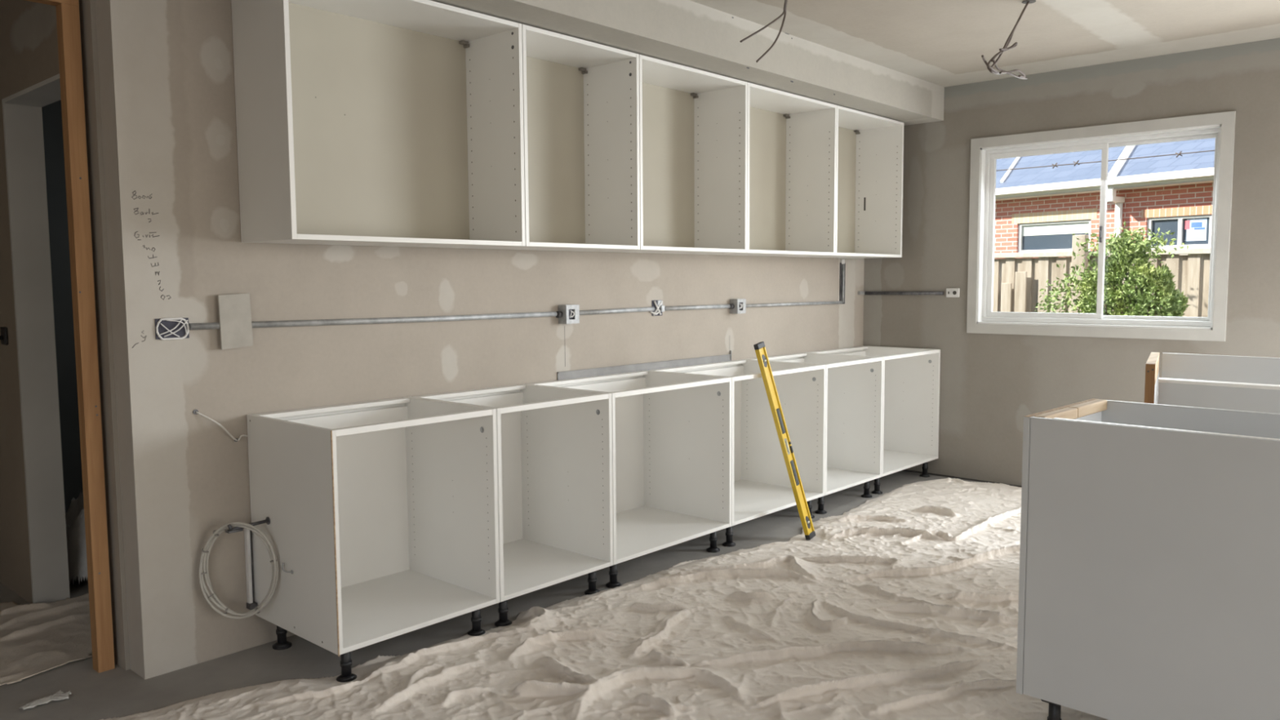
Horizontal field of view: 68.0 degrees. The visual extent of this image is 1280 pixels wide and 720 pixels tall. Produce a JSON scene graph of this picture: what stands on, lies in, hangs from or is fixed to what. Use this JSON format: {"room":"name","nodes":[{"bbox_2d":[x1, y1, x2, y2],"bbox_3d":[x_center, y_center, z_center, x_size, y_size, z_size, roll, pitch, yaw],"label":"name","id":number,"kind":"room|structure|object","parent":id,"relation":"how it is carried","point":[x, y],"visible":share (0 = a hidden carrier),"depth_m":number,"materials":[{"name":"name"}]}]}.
{"room":"construction site","nodes":[
{"label":"construction site","id":0,"kind":"room"},
{"bbox_2d":[41,99,83,514],"bbox_3d":[-2.143,-0.329,4.572,2.340,2.614,1.320,4,6,42],"label":"wall","id":1,"kind":"structure","parent":0,"point":[52,125],"depth_m":5.08,"materials":[{"name":"grey paint"}]},
{"bbox_2d":[0,0,130,670],"bbox_3d":[-3.050,-0.310,4.410,3.470,2.614,0.135,4,6,42],"label":"wall","id":2,"kind":"structure","parent":0,"point":[29,54],"depth_m":3.49,"materials":[{"name":"grey paint"}]},
{"bbox_2d":[0,326,8,345],"bbox_3d":[-2.724,-0.102,4.004,0.148,0.075,0.059,4,6,42],"label":"door handle","id":3,"kind":"object","parent":2,"relation":"attached to","point":[4,334],"visible":1,"depth_m":3.97,"materials":[{"name":"black metal"}]},
{"bbox_2d":[1,73,70,603],"bbox_3d":[-2.212,0.010,3.675,0.800,2.088,0.135,4,6,42],"label":"trim","id":4,"kind":"structure","parent":2,"relation":"attached to","point":[22,113],"depth_m":3.92,"materials":[{"name":"grey paint"}]},
{"bbox_2d":[25,0,115,672],"bbox_3d":[-2.275,-0.033,2.809,0.056,2.320,1.202,4,6,42],"label":"door frame","id":5,"kind":"structure","parent":2,"relation":"attached to","point":[68,20],"depth_m":3.21,"materials":[{"name":"orange wood"}]},
{"bbox_2d":[94,0,864,679],"bbox_3d":[-0.045,-0.383,5.054,0.132,2.614,5.087,4,6,42],"label":"wall","id":6,"kind":"structure","parent":0,"point":[166,67],"depth_m":3.43,"materials":[{"name":"beige paint"}]},
{"bbox_2d":[154,317,189,340],"bbox_3d":[-1.595,-0.106,3.239,0.016,0.076,0.111,4,6,42],"label":"junction box","id":7,"kind":"object","parent":6,"relation":"attached to","point":[168,328],"visible":1,"depth_m":3.24,"materials":[{"name":"white plastic"}]},
{"bbox_2d":[192,408,247,441],"bbox_3d":[-1.486,0.233,3.372,0.035,0.130,0.186,4,6,42],"label":"wire","id":8,"kind":"object","parent":6,"relation":"attached to","point":[195,411],"visible":1,"depth_m":3.35,"materials":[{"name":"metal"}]},
{"bbox_2d":[217,293,253,349],"bbox_3d":[-1.443,-0.139,3.383,0.008,0.198,0.118,4,6,42],"label":"board","id":9,"kind":"object","parent":6,"relation":"attached to","point":[234,309],"visible":1,"depth_m":3.38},
{"bbox_2d":[244,528,257,609],"bbox_3d":[-1.430,0.756,3.476,0.034,0.315,0.027,4,6,42],"label":"strip","id":10,"kind":"object","parent":6,"relation":"attached to","point":[251,604],"visible":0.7,"depth_m":3.47,"materials":[{"name":"white plastic"}]},
{"bbox_2d":[188,311,557,329],"bbox_3d":[-0.981,-0.168,3.915,0.025,0.031,1.720,4,6,42],"label":"conduit","id":11,"kind":"object","parent":6,"relation":"attached to","point":[206,326],"visible":1,"depth_m":3.81,"materials":[{"name":"grey metal"}]},
{"bbox_2d":[231,0,525,248],"bbox_3d":[-0.956,-0.893,3.626,0.367,0.896,1.027,4,6,42],"label":"upper cabinet","id":12,"kind":"object","parent":6,"relation":"attached to","point":[359,122],"visible":1,"depth_m":3.73,"materials":[{"name":"white laminate"}]},
{"bbox_2d":[471,24,639,251],"bbox_3d":[-0.374,-0.950,4.270,0.367,0.896,0.707,4,6,42],"label":"upper cabinet","id":13,"kind":"object","parent":6,"relation":"attached to","point":[581,97],"visible":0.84,"depth_m":4.47,"materials":[{"name":"white laminate"}]},
{"bbox_2d":[555,304,579,324],"bbox_3d":[-0.351,-0.221,4.586,0.056,0.090,0.112,4,6,42],"label":"box","id":14,"kind":"object","parent":6,"relation":"attached to","point":[566,313],"visible":1,"depth_m":4.57,"materials":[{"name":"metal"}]},
{"bbox_2d":[579,306,654,315],"bbox_3d":[-0.124,-0.251,4.862,0.023,0.028,0.580,4,6,42],"label":"conduit","id":15,"kind":"object","parent":6,"relation":"attached to","point":[643,308],"visible":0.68,"depth_m":4.85,"materials":[{"name":"grey metal"}]},
{"bbox_2d":[556,350,731,380],"bbox_3d":[0.071,0.021,5.109,0.012,0.062,1.401,4,6,42],"label":"mounting rail","id":16,"kind":"object","parent":6,"relation":"attached to","point":[566,375],"visible":1,"depth_m":5.03,"materials":[{"name":"silver metal"}]},
{"bbox_2d":[649,300,664,315],"bbox_3d":[0.092,-0.280,5.104,0.020,0.084,0.103,4,6,42],"label":"socket","id":17,"kind":"object","parent":6,"relation":"attached to","point":[658,305],"visible":1,"depth_m":5.11,"materials":[{"name":"white plastic"}]},
{"bbox_2d":[596,53,747,254],"bbox_3d":[0.149,-1.002,4.850,0.367,0.896,0.853,4,6,42],"label":"upper cabinet","id":18,"kind":"object","parent":6,"relation":"attached to","point":[693,122],"visible":0.71,"depth_m":5.09,"materials":[{"name":"white laminate"}]},
{"bbox_2d":[431,0,944,125],"bbox_3d":[0.158,-1.541,4.666,0.574,0.248,4.937,4,6,42],"label":"bulkhead","id":19,"kind":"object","parent":6,"relation":"attached to","point":[686,33],"depth_m":4.58,"materials":[{"name":"paint"}]},
{"bbox_2d":[664,304,730,311],"bbox_3d":[0.327,-0.298,5.362,0.023,0.025,0.590,4,6,42],"label":"conduit","id":20,"kind":"object","parent":6,"relation":"attached to","point":[712,306],"visible":1,"depth_m":5.34,"materials":[{"name":"grey metal"}]},
{"bbox_2d":[728,298,746,313],"bbox_3d":[0.573,-0.318,5.609,0.056,0.086,0.108,4,6,42],"label":"box","id":21,"kind":"object","parent":6,"relation":"attached to","point":[737,305],"visible":1,"depth_m":5.59,"materials":[{"name":"metal"}]},
{"bbox_2d":[696,82,836,256],"bbox_3d":[0.742,-1.061,5.506,0.367,0.896,0.913,4,6,42],"label":"upper cabinet","id":22,"kind":"object","parent":6,"relation":"attached to","point":[792,138],"visible":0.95,"depth_m":5.78,"materials":[{"name":"white laminate"}]},
{"bbox_2d":[746,301,842,307],"bbox_3d":[0.996,-0.360,6.103,0.019,0.023,1.170,4,6,42],"label":"conduit","id":23,"kind":"object","parent":6,"relation":"attached to","point":[824,302],"visible":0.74,"depth_m":6.07,"materials":[{"name":"grey metal"}]},
{"bbox_2d":[839,259,845,303],"bbox_3d":[1.401,-0.541,6.543,0.020,0.307,0.057,4,6,42],"label":"channel","id":24,"kind":"object","parent":6,"relation":"attached to","point":[842,264],"visible":1,"depth_m":6.53,"materials":[{"name":"metal"}]},
{"bbox_2d":[785,105,903,258],"bbox_3d":[1.340,-1.120,6.168,0.367,0.896,0.869,4,6,42],"label":"upper cabinet","id":25,"kind":"object","parent":6,"relation":"attached to","point":[869,152],"visible":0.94,"depth_m":6.45,"materials":[{"name":"white laminate"}]},
{"bbox_2d":[857,291,865,294],"bbox_3d":[1.579,-0.478,6.751,0.016,0.024,0.085,4,6,42],"label":"channel","id":26,"kind":"object","parent":6,"relation":"attached to","point":[859,292],"visible":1,"depth_m":6.73,"materials":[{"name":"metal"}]},
{"bbox_2d":[0,471,982,719],"bbox_3d":[0.239,1.178,2.770,11.300,0.120,8.897,4,6,42],"label":"floor","id":27,"kind":"structure","parent":0,"point":[117,692],"depth_m":3.42,"materials":[{"name":"concrete"}]},
{"bbox_2d":[18,690,71,710],"bbox_3d":[-1.919,1.095,3.059,0.077,0.012,0.148,4,6,42],"label":"glove","id":28,"kind":"object","parent":27,"relation":"on","point":[60,695],"visible":1,"depth_m":3.06,"materials":[{"name":"white fabric"}]},
{"bbox_2d":[0,593,92,685],"bbox_3d":[-2.714,1.074,3.288,1.764,0.033,1.729,4,6,42],"label":"cloth","id":29,"kind":"object","parent":27,"relation":"on","point":[35,638],"visible":0.74,"depth_m":3.61,"materials":[{"name":"beige fabric"}]},
{"bbox_2d":[65,492,88,584],"bbox_3d":[-2.473,0.760,4.445,0.591,0.469,0.512,4,6,42],"label":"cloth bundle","id":30,"kind":"object","parent":27,"relation":"on","point":[74,516],"visible":0.17,"depth_m":4.23,"materials":[{"name":"grey fabric"}]},
{"bbox_2d":[246,396,499,682],"bbox_3d":[-0.983,0.624,3.546,0.584,0.870,0.685,4,6,42],"label":"base cabinet","id":31,"kind":"object","parent":27,"relation":"on","point":[383,514],"visible":0.98,"depth_m":3.63,"materials":[{"name":"white laminate"}]},
{"bbox_2d":[225,516,270,533],"bbox_3d":[-1.379,0.579,3.335,0.030,0.028,0.150,4,6,42],"label":"hook","id":32,"kind":"object","parent":31,"relation":"attached to","point":[230,530],"visible":0.98,"depth_m":3.31,"materials":[{"name":"metal"}]},
{"bbox_2d":[199,521,278,618],"bbox_3d":[-1.408,0.738,3.329,0.278,0.349,0.036,0,5,1],"label":"cable coil","id":33,"kind":"object","parent":32,"relation":"hanging from","point":[204,559],"visible":0.99,"depth_m":3.32,"materials":[{"name":"white plastic"}]},
{"bbox_2d":[281,563,293,573],"bbox_3d":[-1.229,0.727,3.302,0.056,0.033,0.015,2,6,30],"label":"clip","id":34,"kind":"object","parent":31,"relation":"attached to","point":[282,564],"visible":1,"depth_m":3.30,"materials":[{"name":"metal"}]},
{"bbox_2d":[409,383,613,626],"bbox_3d":[-0.543,0.581,4.034,0.582,0.870,0.626,4,6,42],"label":"base cabinet","id":35,"kind":"object","parent":27,"relation":"on","point":[554,445],"visible":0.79,"depth_m":4.20,"materials":[{"name":"white laminate"}]},
{"bbox_2d":[100,477,1107,719],"bbox_3d":[1.231,1.018,3.308,3.751,0.093,5.775,4,6,42],"label":"cloth","id":36,"kind":"object","parent":27,"relation":"on","point":[902,604],"visible":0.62,"depth_m":3.37,"materials":[{"name":"fabric"}]},
{"bbox_2d":[753,341,815,540],"bbox_3d":[0.745,0.418,4.867,0.334,1.029,0.061,-1,5,-3],"label":"spirit level","id":37,"kind":"object","parent":36,"relation":"on","point":[760,348],"visible":1,"depth_m":4.86,"materials":[{"name":"yellow metal"}]},
{"bbox_2d":[1016,398,1279,719],"bbox_3d":[1.848,0.660,2.392,1.568,0.956,0.545,4,7,44],"label":"base cabinet","id":38,"kind":"object","parent":36,"relation":"on","point":[1149,578],"visible":1,"depth_m":2.52,"materials":[{"name":"white laminate"}]},
{"bbox_2d":[1144,351,1279,413],"bbox_3d":[2.811,0.531,3.598,1.784,1.000,0.716,4,6,42],"label":"base cabinet","id":39,"kind":"object","parent":36,"relation":"on","point":[1238,383],"visible":0.09,"depth_m":3.81,"materials":[{"name":"white wood"}]},
{"bbox_2d":[522,370,731,588],"bbox_3d":[-0.047,0.531,4.584,0.582,0.870,0.853,4,6,42],"label":"base cabinet","id":40,"kind":"object","parent":27,"relation":"on","point":[672,432],"visible":0.69,"depth_m":4.84,"materials":[{"name":"white laminate"}]},
{"bbox_2d":[645,359,826,546],"bbox_3d":[0.536,0.474,5.229,0.582,0.870,0.883,4,6,42],"label":"base cabinet","id":41,"kind":"object","parent":27,"relation":"on","point":[761,484],"visible":0.59,"depth_m":5.46,"materials":[{"name":"white laminate"}]},
{"bbox_2d":[744,352,883,514],"bbox_3d":[1.057,0.422,5.806,0.582,0.870,0.670,4,6,42],"label":"base cabinet","id":42,"kind":"object","parent":27,"relation":"on","point":[853,383],"visible":0.48,"depth_m":5.94,"materials":[{"name":"white laminate"}]},
{"bbox_2d":[806,346,940,493],"bbox_3d":[1.553,0.373,6.356,0.582,0.870,0.808,4,6,42],"label":"base cabinet","id":43,"kind":"object","parent":27,"relation":"on","point":[911,375],"visible":0.43,"depth_m":6.55,"materials":[{"name":"white laminate"}]},
{"bbox_2d":[689,0,1279,87],"bbox_3d":[0.222,-1.561,2.541,11.300,0.150,8.897,4,6,42],"label":"ceiling","id":44,"kind":"structure","parent":0,"point":[940,42],"depth_m":4.83,"materials":[{"name":"beige paint"}]},
{"bbox_2d":[739,0,787,62],"bbox_3d":[0.596,-1.469,4.160,0.137,0.317,0.353,4,6,42],"label":"wire","id":45,"kind":"object","parent":44,"relation":"hanging from","point":[785,1],"visible":1,"depth_m":4.24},
{"bbox_2d":[981,0,1035,79],"bbox_3d":[1.631,-1.442,4.197,0.060,0.389,0.560,4,6,42],"label":"wire","id":46,"kind":"object","parent":44,"relation":"hanging from","point":[1026,2],"visible":1,"depth_m":4.20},
{"bbox_2d":[862,37,1279,485],"bbox_3d":[4.330,-0.359,4.439,7.200,2.614,0.150,4,6,42],"label":"wall","id":47,"kind":"structure","parent":0,"point":[988,383],"depth_m":5.95,"materials":[{"name":"beige paint"}]},
{"bbox_2d":[864,291,943,294],"bbox_3d":[1.825,-0.463,6.573,0.580,0.027,0.024,4,6,42],"label":"conduit","id":48,"kind":"object","parent":47,"relation":"attached to","point":[865,292],"visible":1,"depth_m":6.56,"materials":[{"name":"grey metal"}]},
{"bbox_2d":[946,288,959,297],"bbox_3d":[2.090,-0.450,6.337,0.090,0.060,0.022,4,6,42],"label":"wall socket","id":49,"kind":"object","parent":47,"relation":"attached to","point":[950,292],"visible":1,"depth_m":6.33,"materials":[{"name":"white plastic"}]},
{"bbox_2d":[901,469,1022,487],"bbox_3d":[2.315,0.807,6.257,1.900,0.012,0.006,4,6,42],"label":"trim","id":50,"kind":"structure","parent":47,"relation":"attached to","point":[906,470],"depth_m":6.42,"materials":[{"name":"white wood"}]},
{"bbox_2d":[976,124,1222,329],"bbox_3d":[2.769,-0.777,5.801,1.358,1.140,0.155,4,6,42],"label":"window","id":51,"kind":"structure","parent":47,"relation":"in","point":[988,155],"depth_m":5.80,"materials":[{"name":"white plastic"}]},
{"bbox_2d":[966,111,1235,341],"bbox_3d":[2.718,-0.772,5.744,1.482,1.264,0.018,4,6,42],"label":"trim","id":52,"kind":"structure","parent":47,"relation":"attached to","point":[1218,333],"depth_m":5.58,"materials":[{"name":"white wood"}]},
{"label":"outside","id":53,"kind":"structure","parent":0,"visible":0},
{"bbox_3d":[13.515,-0.115,20.103,50.000,0.100,35.303,4,6,42],"label":"lawn","id":54,"kind":"structure","parent":53,"visible":0},
{"bbox_2d":[992,234,1210,317],"bbox_3d":[4.605,-0.158,8.689,10.037,2.000,0.200,4,6,42],"label":"fence","id":55,"kind":"object","parent":54,"relation":"on","point":[1019,278],"visible":0.15,"depth_m":9.18,"materials":[{"name":"beige wood"}]},
{"bbox_2d":[994,137,1215,258],"bbox_3d":[9.071,-2.377,14.791,5.610,5.350,17.000,-4,6,-33],"label":"brick house","id":56,"kind":"structure","parent":54,"relation":"on","point":[1037,209],"depth_m":13.96,"materials":[{"name":"red brick"}]},
{"bbox_2d":[1022,222,1088,235],"bbox_3d":[6.407,-2.018,14.628,0.006,0.165,1.140,-4,6,-33],"label":"roller blind","id":57,"kind":"object","parent":56,"relation":"hanging from","point":[1038,228],"depth_m":14.62,"materials":[{"name":"white fabric"}]},
{"bbox_2d":[1034,222,1190,316],"bbox_3d":[4.125,-0.148,8.172,1.418,2.078,0.979,2,5,24],"label":"bush","id":58,"kind":"object","parent":54,"relation":"on","point":[1140,300],"visible":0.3,"depth_m":7.97,"materials":[{"name":"green plant"}]},
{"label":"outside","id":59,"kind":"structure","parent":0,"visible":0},
{"bbox_2d":[995,150,1214,171],"bbox_3d":[5.355,-2.358,11.272,22.398,0.205,0.015,4,6,42],"label":"power line","id":60,"kind":"object","parent":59,"point":[1180,152],"visible":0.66,"depth_m":11.20,"materials":[{"name":"black metal"}]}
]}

